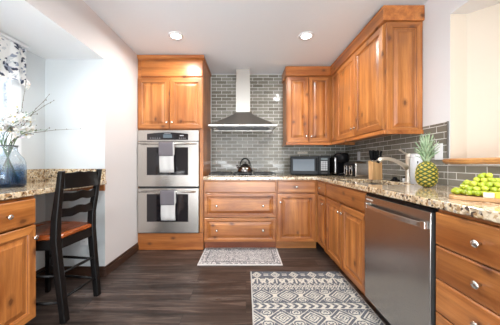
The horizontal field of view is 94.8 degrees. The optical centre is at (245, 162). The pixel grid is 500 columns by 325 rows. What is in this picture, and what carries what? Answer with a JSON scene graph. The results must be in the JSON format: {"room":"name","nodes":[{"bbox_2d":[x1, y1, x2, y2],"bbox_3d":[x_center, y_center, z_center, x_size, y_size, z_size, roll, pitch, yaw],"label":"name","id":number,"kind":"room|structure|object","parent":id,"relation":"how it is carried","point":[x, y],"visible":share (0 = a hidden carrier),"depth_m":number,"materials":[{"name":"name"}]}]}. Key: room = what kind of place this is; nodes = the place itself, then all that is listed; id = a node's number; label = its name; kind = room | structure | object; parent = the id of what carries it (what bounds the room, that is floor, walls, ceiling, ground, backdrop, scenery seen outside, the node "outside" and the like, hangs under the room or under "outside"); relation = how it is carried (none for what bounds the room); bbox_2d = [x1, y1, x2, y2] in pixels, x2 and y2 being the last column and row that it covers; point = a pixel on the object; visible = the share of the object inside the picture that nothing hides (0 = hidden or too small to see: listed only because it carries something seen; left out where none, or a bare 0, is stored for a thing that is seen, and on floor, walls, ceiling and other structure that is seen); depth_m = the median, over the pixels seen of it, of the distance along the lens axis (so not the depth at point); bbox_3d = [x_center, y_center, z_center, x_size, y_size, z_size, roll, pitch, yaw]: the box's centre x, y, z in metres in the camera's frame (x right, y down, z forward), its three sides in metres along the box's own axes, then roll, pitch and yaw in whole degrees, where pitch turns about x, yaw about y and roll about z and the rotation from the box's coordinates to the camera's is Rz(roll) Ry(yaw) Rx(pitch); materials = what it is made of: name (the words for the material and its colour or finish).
{"room":"kitchen","nodes":[
{"label":"kitchen","id":0,"kind":"room"},
{"bbox_2d":[3,50,44,270],"bbox_3d":[-1.990,0.047,0.805,0.120,2.086,2.810,0,0,0],"label":"wall","id":1,"kind":"structure","parent":0,"point":[32,149],"depth_m":2.12,"materials":[{"name":"white paint"}]},
{"bbox_2d":[0,79,20,153],"bbox_3d":[-1.960,-0.460,1.360,0.120,1.040,1.200,0,0,0],"label":"window","id":2,"kind":"structure","parent":1,"relation":"in","point":[14,85],"depth_m":1.90,"materials":[{"name":"white glass"}]},
{"bbox_2d":[0,77,7,144],"bbox_3d":[-1.944,-0.470,1.360,0.043,0.873,1.012,0,0,0],"label":"window blind","id":3,"kind":"object","parent":2,"relation":"attached to","point":[3,83],"visible":0.34,"depth_m":1.84,"materials":[{"name":"white"}]},
{"bbox_2d":[0,31,28,85],"bbox_3d":[-1.885,-0.807,1.337,0.091,0.364,1.235,0,0,0],"label":"window valance","id":4,"kind":"object","parent":2,"relation":"attached to","point":[13,52],"visible":1,"depth_m":1.83,"materials":[{"name":"fabric"}]},
{"bbox_2d":[0,0,137,265],"bbox_3d":[-1.702,-0.130,-0.047,0.695,2.440,7.106,0,0,0],"label":"wall","id":5,"kind":"structure","parent":0,"point":[91,74],"depth_m":2.21,"materials":[{"name":"white paint"}]},
{"bbox_2d":[80,238,87,244],"bbox_3d":[-1.555,0.730,2.206,0.072,0.115,0.007,0,0,0],"label":"wall outlet","id":6,"kind":"object","parent":5,"relation":"attached to","point":[84,241],"visible":0.49,"depth_m":2.20,"materials":[{"name":"white plastic"}]},
{"bbox_2d":[36,242,138,281],"bbox_3d":[-1.635,1.040,2.188,0.589,0.100,1.376,0,0,0],"label":"baseboard","id":7,"kind":"structure","parent":5,"relation":"attached to","point":[123,257],"depth_m":2.20,"materials":[{"name":"brown wood"}]},
{"bbox_2d":[25,242,386,324],"bbox_3d":[0.275,1.120,0.003,4.650,0.060,7.206,0,0,0],"label":"floor","id":8,"kind":"structure","parent":0,"point":[151,287],"depth_m":1.94,"materials":[{"name":"brown wood"}]},
{"bbox_2d":[0,196,38,324],"bbox_3d":[-1.609,0.650,1.290,0.596,0.879,0.380,0,0,0],"label":"base cabinet","id":9,"kind":"object","parent":8,"relation":"on","point":[18,237],"visible":1,"depth_m":1.36,"materials":[{"name":"brown wood"}]},
{"bbox_2d":[0,169,106,200],"bbox_3d":[-1.631,0.161,1.454,0.593,0.209,1.508,0,0,0],"label":"countertop","id":10,"kind":"structure","parent":9,"relation":"on","point":[39,181],"depth_m":2.00,"materials":[{"name":"stone"}]},
{"bbox_2d":[0,145,26,187],"bbox_3d":[-1.690,0.022,1.630,0.202,0.295,0.202,0,0,0],"label":"vase","id":11,"kind":"object","parent":10,"relation":"on","point":[13,166],"visible":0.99,"depth_m":1.59,"materials":[{"name":"blue glass"}]},
{"bbox_2d":[0,121,8,142],"bbox_3d":[-1.675,-0.068,1.568,0.130,0.442,0.154,0,0,-11],"label":"branch","id":12,"kind":"object","parent":11,"relation":"in","point":[5,125],"visible":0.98,"depth_m":1.55,"materials":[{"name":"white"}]},
{"bbox_2d":[0,112,17,144],"bbox_3d":[-1.691,-0.104,1.632,0.116,0.512,0.110,0,0,0],"label":"branch","id":13,"kind":"object","parent":11,"relation":"in","point":[9,115],"visible":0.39,"depth_m":1.61,"materials":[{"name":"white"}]},
{"bbox_2d":[8,102,21,141],"bbox_3d":[-1.688,-0.151,1.657,0.074,0.608,0.183,0,0,-24],"label":"branch","id":14,"kind":"object","parent":11,"relation":"in","point":[16,105],"visible":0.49,"depth_m":1.71,"materials":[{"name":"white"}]},
{"bbox_2d":[0,111,32,144],"bbox_3d":[-1.581,-0.102,1.609,0.243,0.508,0.152,0,0,0],"label":"branch","id":15,"kind":"object","parent":11,"relation":"in","point":[12,121],"visible":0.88,"depth_m":1.59,"materials":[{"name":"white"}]},
{"bbox_2d":[11,125,28,142],"bbox_3d":[-1.598,-0.054,1.602,0.286,0.414,0.105,0,0,17],"label":"branch","id":16,"kind":"object","parent":11,"relation":"in","point":[21,129],"visible":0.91,"depth_m":1.58,"materials":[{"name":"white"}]},
{"bbox_2d":[13,79,30,143],"bbox_3d":[-1.663,-0.235,1.654,0.067,0.775,0.196,0,0,17],"label":"bare twig","id":17,"kind":"object","parent":11,"relation":"in","point":[28,82],"visible":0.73,"depth_m":1.71,"materials":[{"name":"brown"}]},
{"bbox_2d":[13,118,36,144],"bbox_3d":[-1.631,-0.089,1.645,0.237,0.484,0.110,0,0,12],"label":"branch","id":18,"kind":"object","parent":11,"relation":"in","point":[30,121],"visible":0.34,"depth_m":1.65,"materials":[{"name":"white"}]},
{"bbox_2d":[11,125,46,144],"bbox_3d":[-1.558,-0.055,1.616,0.391,0.414,0.081,0,0,22],"label":"branch","id":19,"kind":"object","parent":11,"relation":"in","point":[31,129],"visible":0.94,"depth_m":1.60,"materials":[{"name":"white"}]},
{"bbox_2d":[12,94,49,142],"bbox_3d":[-1.528,-0.164,1.613,0.324,0.634,0.100,0,0,0],"label":"bare twig","id":20,"kind":"object","parent":11,"relation":"in","point":[49,94],"visible":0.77,"depth_m":1.64,"materials":[{"name":"brown"}]},
{"bbox_2d":[9,127,80,144],"bbox_3d":[-1.464,-0.052,1.628,0.558,0.408,0.072,0,0,3],"label":"bare twig","id":21,"kind":"object","parent":11,"relation":"in","point":[49,127],"visible":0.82,"depth_m":1.62,"materials":[{"name":"brown"}]},
{"bbox_2d":[34,169,101,323],"bbox_3d":[-1.450,0.570,1.734,0.525,1.044,0.477,0,0,0],"label":"counter stool","id":22,"kind":"object","parent":8,"relation":"on","point":[55,234],"visible":0.94,"depth_m":1.66,"materials":[{"name":"black paint"}]},
{"bbox_2d":[137,55,210,249],"bbox_3d":[-0.938,-0.126,3.162,0.830,2.432,0.666,0,0,0],"label":"tall cabinet","id":23,"kind":"object","parent":8,"relation":"on","point":[174,91],"visible":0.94,"depth_m":2.86,"materials":[{"name":"brown wood"}]},
{"bbox_2d":[138,130,199,232],"bbox_3d":[-0.966,0.234,3.120,0.758,1.285,0.640,0,0,0],"label":"double oven","id":24,"kind":"object","parent":23,"relation":"in","point":[185,178],"visible":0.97,"depth_m":2.85,"materials":[{"name":"silver metal"}]},
{"bbox_2d":[158,142,174,171],"bbox_3d":[-0.968,-0.071,2.809,0.188,0.373,0.042,0,0,0],"label":"hand towel","id":25,"kind":"object","parent":24,"relation":"hanging from","point":[166,149],"visible":1,"depth_m":2.79,"materials":[{"name":"grey fabric"}]},
{"bbox_2d":[160,190,175,220],"bbox_3d":[-0.951,0.516,2.809,0.185,0.363,0.042,0,0,0],"label":"hand towel","id":26,"kind":"object","parent":24,"relation":"hanging from","point":[167,197],"visible":1,"depth_m":2.79,"materials":[{"name":"grey fabric"}]},
{"bbox_2d":[204,180,275,247],"bbox_3d":[-0.074,0.650,3.155,0.912,0.879,0.651,0,0,0],"label":"base cabinet","id":27,"kind":"object","parent":8,"relation":"on","point":[237,213],"visible":0.94,"depth_m":2.86,"materials":[{"name":"brown wood"}]},
{"bbox_2d":[203,174,499,223],"bbox_3d":[0.483,0.190,2.049,2.029,0.040,2.898,0,0,0],"label":"countertop","id":28,"kind":"structure","parent":27,"relation":"on","point":[437,196],"depth_m":1.42,"materials":[{"name":"stone"}]},
{"bbox_2d":[208,172,276,175],"bbox_3d":[-0.045,0.149,3.189,0.890,0.040,0.471,0,0,0],"label":"cooktop","id":29,"kind":"object","parent":28,"relation":"in","point":[211,173],"visible":0.98,"depth_m":2.98,"materials":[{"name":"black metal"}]},
{"bbox_2d":[208,174,276,175],"bbox_3d":[-0.045,0.165,3.190,0.890,0.009,0.470,0,0,0],"label":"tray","id":30,"kind":"object","parent":29,"relation":"on","point":[209,174],"depth_m":2.96,"materials":[{"name":"metal"}]},
{"bbox_2d":[236,158,252,172],"bbox_3d":[-0.012,0.028,3.190,0.219,0.200,0.219,0,0,35],"label":"kettle","id":31,"kind":"object","parent":29,"relation":"on","point":[244,168],"visible":0.99,"depth_m":3.13,"materials":[{"name":"silver metal"}]},
{"bbox_2d":[290,156,329,175],"bbox_3d":[0.889,0.038,3.240,0.515,0.262,0.331,0,0,12],"label":"microwave","id":32,"kind":"object","parent":28,"relation":"on","point":[299,165],"visible":0.99,"depth_m":3.10,"materials":[{"name":"black plastic"}]},
{"bbox_2d":[330,152,349,175],"bbox_3d":[1.270,0.015,3.095,0.221,0.309,0.250,0,0,0],"label":"coffee maker","id":33,"kind":"object","parent":28,"relation":"on","point":[337,161],"visible":0.91,"depth_m":3.03,"materials":[{"name":"black plastic"}]},
{"bbox_2d":[344,162,368,177],"bbox_3d":[1.334,0.081,2.795,0.222,0.178,0.290,0,0,0],"label":"toaster","id":34,"kind":"object","parent":28,"relation":"on","point":[352,169],"visible":0.92,"depth_m":2.65,"materials":[{"name":"silver metal"}]},
{"bbox_2d":[368,161,381,179],"bbox_3d":[1.318,0.072,2.346,0.104,0.194,0.082,0,0,0],"label":"knife block","id":35,"kind":"object","parent":28,"relation":"on","point":[374,168],"visible":0.84,"depth_m":2.31,"materials":[{"name":"brown wood"}]},
{"bbox_2d":[377,149,409,182],"bbox_3d":[1.285,0.024,1.990,0.314,0.292,0.068,0,0,0],"label":"faucet","id":36,"kind":"object","parent":28,"relation":"on","point":[406,165],"visible":0.77,"depth_m":1.98,"materials":[{"name":"silver metal"}]},
{"bbox_2d":[410,154,422,183],"bbox_3d":[1.383,0.048,1.865,0.088,0.243,0.088,0,0,0],"label":"paper towel roll","id":37,"kind":"object","parent":28,"relation":"on","point":[414,160],"visible":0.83,"depth_m":1.85,"materials":[{"name":"white paper"}]},
{"bbox_2d":[413,133,439,186],"bbox_3d":[1.254,-0.022,1.598,0.149,0.380,0.146,0,0,31],"label":"pineapple","id":38,"kind":"object","parent":28,"relation":"on","point":[426,173],"visible":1,"depth_m":1.57,"materials":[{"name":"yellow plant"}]},
{"bbox_2d":[449,193,499,202],"bbox_3d":[1.196,0.161,1.024,0.270,0.018,0.420,0,0,-43],"label":"cutting board","id":39,"kind":"object","parent":28,"relation":"on","point":[451,196],"visible":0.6,"depth_m":1.03,"materials":[{"name":"brown wood"}]},
{"bbox_2d":[465,190,472,195],"bbox_3d":[1.026,0.138,1.059,0.026,0.026,0.026,0,0,0],"label":"grape","id":40,"kind":"object","parent":39,"relation":"on","point":[468,192],"visible":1,"depth_m":1.05,"materials":[{"name":"green food"}]},
{"bbox_2d":[474,191,481,195],"bbox_3d":[1.046,0.138,1.037,0.026,0.026,0.026,0,0,0],"label":"grape","id":41,"kind":"object","parent":39,"relation":"on","point":[476,193],"visible":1,"depth_m":1.03,"materials":[{"name":"green food"}]},
{"bbox_2d":[483,192,494,197],"bbox_3d":[1.053,0.140,0.998,0.034,0.022,0.016,0,0,41],"label":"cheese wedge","id":42,"kind":"object","parent":39,"relation":"on","point":[485,195],"visible":1,"depth_m":0.99,"materials":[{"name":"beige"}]},
{"bbox_2d":[495,192,499,198],"bbox_3d":[1.087,0.138,0.969,0.028,0.026,0.050,0,0,-43],"label":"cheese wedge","id":43,"kind":"object","parent":39,"relation":"on","point":[497,194],"visible":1,"depth_m":0.97,"materials":[{"name":"yellow food"}]},
{"bbox_3d":[1.050,0.138,1.061,0.026,0.026,0.026,0,0,0],"label":"grape","id":44,"kind":"object","parent":39,"relation":"on","visible":0},
{"bbox_2d":[473,186,480,190],"bbox_3d":[1.060,0.120,1.056,0.026,0.026,0.026,0,0,0],"label":"grape","id":45,"kind":"object","parent":44,"relation":"on","point":[476,188],"visible":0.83,"depth_m":1.05,"materials":[{"name":"green food"}]},
{"bbox_3d":[1.074,0.138,1.045,0.026,0.026,0.026,0,0,0],"label":"grape","id":46,"kind":"object","parent":39,"relation":"on","visible":0},
{"bbox_2d":[481,186,488,190],"bbox_3d":[1.080,0.116,1.039,0.026,0.026,0.026,0,0,0],"label":"grape","id":47,"kind":"object","parent":46,"relation":"on","point":[483,188],"visible":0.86,"depth_m":1.03,"materials":[{"name":"green food"}]},
{"bbox_3d":[1.095,0.138,1.052,0.026,0.026,0.026,0,0,0],"label":"grape","id":48,"kind":"object","parent":39,"relation":"on","visible":0},
{"bbox_3d":[1.102,0.117,1.045,0.026,0.026,0.026,0,0,0],"label":"grape","id":49,"kind":"object","parent":48,"relation":"on","visible":0},
{"bbox_2d":[485,182,492,186],"bbox_3d":[1.102,0.098,1.042,0.026,0.026,0.026,0,0,0],"label":"grape","id":50,"kind":"object","parent":49,"relation":"on","point":[488,184],"visible":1,"depth_m":1.03,"materials":[{"name":"green food"}]},
{"bbox_3d":[1.100,0.138,1.006,0.026,0.026,0.026,0,0,0],"label":"grape","id":51,"kind":"object","parent":39,"relation":"on","visible":0},
{"bbox_2d":[490,187,497,191],"bbox_3d":[1.098,0.118,1.017,0.026,0.026,0.026,0,0,0],"label":"grape","id":52,"kind":"object","parent":51,"relation":"on","point":[492,189],"visible":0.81,"depth_m":1.01,"materials":[{"name":"green food"}]},
{"bbox_3d":[1.060,0.138,1.091,0.026,0.026,0.026,0,0,0],"label":"grape","id":53,"kind":"object","parent":39,"relation":"on","visible":0},
{"bbox_3d":[1.067,0.119,1.084,0.026,0.026,0.026,0,0,0],"label":"grape","id":54,"kind":"object","parent":53,"relation":"on","visible":0},
{"bbox_2d":[470,181,477,185],"bbox_3d":[1.067,0.097,1.077,0.026,0.026,0.026,0,0,0],"label":"grape","id":55,"kind":"object","parent":54,"relation":"on","point":[472,183],"visible":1,"depth_m":1.07,"materials":[{"name":"green food"}]},
{"bbox_3d":[1.135,0.138,1.012,0.026,0.026,0.026,0,0,0],"label":"grape","id":56,"kind":"object","parent":39,"relation":"on","visible":0},
{"bbox_3d":[1.125,0.117,1.022,0.026,0.026,0.026,0,0,0],"label":"grape","id":57,"kind":"object","parent":56,"relation":"on","visible":0},
{"bbox_2d":[494,182,499,187],"bbox_3d":[1.117,0.098,1.020,0.026,0.026,0.026,0,0,0],"label":"grape","id":58,"kind":"object","parent":57,"relation":"on","point":[497,184],"visible":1,"depth_m":1.01,"materials":[{"name":"green food"}]},
{"bbox_3d":[1.141,0.138,1.062,0.026,0.026,0.026,0,0,0],"label":"grape","id":59,"kind":"object","parent":39,"relation":"on","visible":0},
{"bbox_3d":[1.138,0.121,1.070,0.026,0.026,0.026,0,0,0],"label":"grape","id":60,"kind":"object","parent":59,"relation":"on","visible":0},
{"bbox_3d":[1.136,0.097,1.074,0.026,0.026,0.026,0,0,0],"label":"grape","id":61,"kind":"object","parent":60,"relation":"on","visible":0},
{"bbox_2d":[488,177,495,181],"bbox_3d":[1.134,0.079,1.061,0.026,0.026,0.026,0,0,0],"label":"grape","id":62,"kind":"object","parent":61,"relation":"on","point":[491,179],"visible":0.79,"depth_m":1.05,"materials":[{"name":"green food"}]},
{"bbox_3d":[1.142,0.079,1.080,0.026,0.026,0.026,0,0,0],"label":"grape","id":63,"kind":"object","parent":61,"relation":"on","visible":0},
{"bbox_2d":[485,173,492,177],"bbox_3d":[1.144,0.059,1.082,0.026,0.026,0.026,0,0,0],"label":"grape","id":64,"kind":"object","parent":63,"relation":"on","point":[490,175],"visible":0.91,"depth_m":1.07,"materials":[{"name":"green food"}]},
{"bbox_3d":[1.133,0.138,1.107,0.026,0.026,0.026,0,0,0],"label":"grape","id":65,"kind":"object","parent":39,"relation":"on","visible":0},
{"bbox_3d":[1.127,0.119,1.118,0.026,0.026,0.026,0,0,0],"label":"grape","id":66,"kind":"object","parent":65,"relation":"on","visible":0},
{"bbox_3d":[1.125,0.099,1.116,0.026,0.026,0.026,0,0,0],"label":"grape","id":67,"kind":"object","parent":66,"relation":"on","visible":0},
{"bbox_3d":[1.126,0.079,1.104,0.026,0.026,0.026,0,0,0],"label":"grape","id":68,"kind":"object","parent":67,"relation":"on","visible":0},
{"bbox_2d":[477,173,484,178],"bbox_3d":[1.122,0.062,1.097,0.026,0.026,0.026,0,0,0],"label":"grape","id":69,"kind":"object","parent":68,"relation":"on","point":[480,175],"visible":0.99,"depth_m":1.09,"materials":[{"name":"green food"}]},
{"bbox_2d":[197,248,282,264],"bbox_3d":[-0.064,1.085,2.695,0.912,0.007,0.500,0,0,0],"label":"runner mat","id":70,"kind":"object","parent":8,"relation":"on","point":[210,256],"visible":1,"depth_m":2.66,"materials":[{"name":"fabric"}]},
{"bbox_2d":[276,180,317,247],"bbox_3d":[0.641,0.650,3.155,0.515,0.879,0.651,0,0,0],"label":"base cabinet","id":71,"kind":"object","parent":8,"relation":"on","point":[296,200],"visible":0.84,"depth_m":2.86,"materials":[{"name":"brown wood"}]},
{"bbox_2d":[251,271,384,324],"bbox_3d":[0.490,1.085,1.625,0.890,0.007,1.350,0,0,0],"label":"patterned rug","id":72,"kind":"object","parent":8,"relation":"on","point":[278,297],"visible":1,"depth_m":1.82,"materials":[{"name":"fabric"}]},
{"bbox_2d":[318,181,333,260],"bbox_3d":[1.177,0.650,2.706,0.651,0.879,0.304,0,0,0],"label":"base cabinet","id":73,"kind":"object","parent":8,"relation":"on","point":[322,196],"visible":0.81,"depth_m":2.67,"materials":[{"name":"brown wood"}]},
{"bbox_2d":[326,182,375,307],"bbox_3d":[1.177,0.650,2.124,0.651,0.879,0.855,0,0,0],"label":"base cabinet","id":74,"kind":"object","parent":8,"relation":"on","point":[345,209],"visible":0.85,"depth_m":2.00,"materials":[{"name":"brown wood"}]},
{"bbox_2d":[364,193,438,324],"bbox_3d":[1.149,0.653,1.386,0.648,0.874,0.604,0,0,0],"label":"dishwasher","id":75,"kind":"object","parent":8,"relation":"on","point":[400,235],"visible":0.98,"depth_m":1.29,"materials":[{"name":"silver metal"}]},
{"bbox_2d":[436,209,499,324],"bbox_3d":[1.177,0.650,0.850,0.651,0.879,0.460,0,0,0],"label":"drawer bank","id":76,"kind":"object","parent":8,"relation":"on","point":[467,247],"visible":0.94,"depth_m":0.92,"materials":[{"name":"brown wood"}]},
{"bbox_2d":[83,0,427,73],"bbox_3d":[0.275,-1.390,0.003,4.650,0.080,7.206,0,0,0],"label":"ceiling","id":77,"kind":"structure","parent":0,"point":[259,36],"depth_m":2.27,"materials":[{"name":"white paint"}]},
{"bbox_2d":[168,31,183,39],"bbox_3d":[-0.743,-1.345,2.440,0.166,0.009,0.166,0,0,0],"label":"recessed light","id":78,"kind":"object","parent":77,"relation":"in","point":[174,35],"visible":1,"depth_m":2.42,"materials":[{"name":"white glass"}]},
{"bbox_2d":[298,31,313,39],"bbox_3d":[0.640,-1.345,2.440,0.166,0.009,0.166,0,0,0],"label":"recessed light","id":79,"kind":"object","parent":77,"relation":"in","point":[307,35],"visible":1,"depth_m":2.43,"materials":[{"name":"white glass"}]},
{"bbox_2d":[211,74,344,193],"bbox_3d":[-0.150,-0.130,3.556,3.560,2.440,0.100,0,0,0],"label":"wall","id":80,"kind":"structure","parent":0,"point":[211,74],"depth_m":3.51,"materials":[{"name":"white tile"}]},
{"bbox_2d":[208,69,276,130],"bbox_3d":[-0.043,-0.913,3.246,0.905,0.868,0.504,0,0,0],"label":"range hood","id":81,"kind":"object","parent":80,"relation":"attached to","point":[242,120],"visible":1,"depth_m":3.28,"materials":[{"name":"silver metal"}]},
{"bbox_2d":[211,75,344,173],"bbox_3d":[0.487,-0.588,3.504,2.030,1.510,0.005,0,0,0],"label":"backsplash","id":82,"kind":"structure","parent":80,"relation":"attached to","point":[226,82],"depth_m":3.50,"materials":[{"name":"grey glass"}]},
{"bbox_2d":[282,66,331,146],"bbox_3d":[0.870,-0.790,3.325,0.651,1.084,0.353,0,0,0],"label":"upper cabinet","id":83,"kind":"object","parent":80,"relation":"attached to","point":[307,90],"visible":0.94,"depth_m":3.18,"materials":[{"name":"brown wood"}]},
{"bbox_2d":[382,0,489,186],"bbox_3d":[1.570,-0.130,-0.047,0.120,2.440,7.106,0,0,0],"label":"wall","id":84,"kind":"structure","parent":0,"point":[445,22],"depth_m":1.72,"materials":[{"name":"white paint"}]},
{"bbox_2d":[330,5,424,144],"bbox_3d":[1.327,-0.789,2.570,0.363,1.086,1.259,0,0,0],"label":"upper cabinet","id":85,"kind":"object","parent":84,"relation":"attached to","point":[377,80],"visible":1,"depth_m":1.99,"materials":[{"name":"brown wood"}]},
{"bbox_2d":[345,122,447,184],"bbox_3d":[1.505,-0.070,2.607,0.004,0.475,1.777,0,0,0],"label":"backsplash","id":86,"kind":"structure","parent":84,"relation":"attached to","point":[399,170],"depth_m":2.25,"materials":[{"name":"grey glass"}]},
{"bbox_2d":[345,122,499,186],"bbox_3d":[1.508,-0.070,1.978,0.004,0.480,3.056,0,0,0],"label":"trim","id":87,"kind":"structure","parent":84,"relation":"attached to","point":[465,165],"depth_m":1.89,"materials":[{"name":"white tile"}]},
{"bbox_2d":[435,143,442,159],"bbox_3d":[1.494,-0.088,1.785,0.008,0.125,0.075,0,0,0],"label":"light switch","id":88,"kind":"object","parent":84,"relation":"attached to","point":[439,156],"visible":0.87,"depth_m":1.77,"materials":[{"name":"white plastic"}]},
{"bbox_2d":[447,121,448,157],"bbox_3d":[1.504,-0.173,1.714,0.013,0.277,0.005,0,0,0],"label":"trim","id":89,"kind":"structure","parent":84,"relation":"attached to","point":[447,121],"depth_m":1.71,"materials":[{"name":"grey metal"}]},
{"bbox_2d":[442,157,499,163],"bbox_3d":[1.928,-0.013,0.978,0.983,0.038,1.515,0,0,0],"label":"shelf","id":90,"kind":"object","parent":84,"relation":"attached to","point":[496,160],"visible":1,"depth_m":1.49,"materials":[{"name":"brown wood"}]},
{"bbox_2d":[448,166,499,186],"bbox_3d":[1.504,0.094,1.083,0.004,0.147,1.261,0,0,0],"label":"trim","id":91,"kind":"structure","parent":84,"relation":"attached to","point":[469,169],"depth_m":1.57,"materials":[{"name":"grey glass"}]},
{"bbox_2d":[467,3,499,157],"bbox_3d":[2.080,-0.545,0.950,0.900,1.110,1.700,0,0,0],"label":"wall","id":92,"kind":"structure","parent":0,"point":[483,25],"depth_m":1.64,"materials":[{"name":"beige paint"}]},
{"bbox_2d":[468,0,499,13],"bbox_3d":[2.030,-1.125,0.950,0.800,0.050,1.500,0,0,0],"label":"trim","id":93,"kind":"structure","parent":92,"relation":"attached to","point":[488,3],"depth_m":1.60,"materials":[{"name":"white paint"}]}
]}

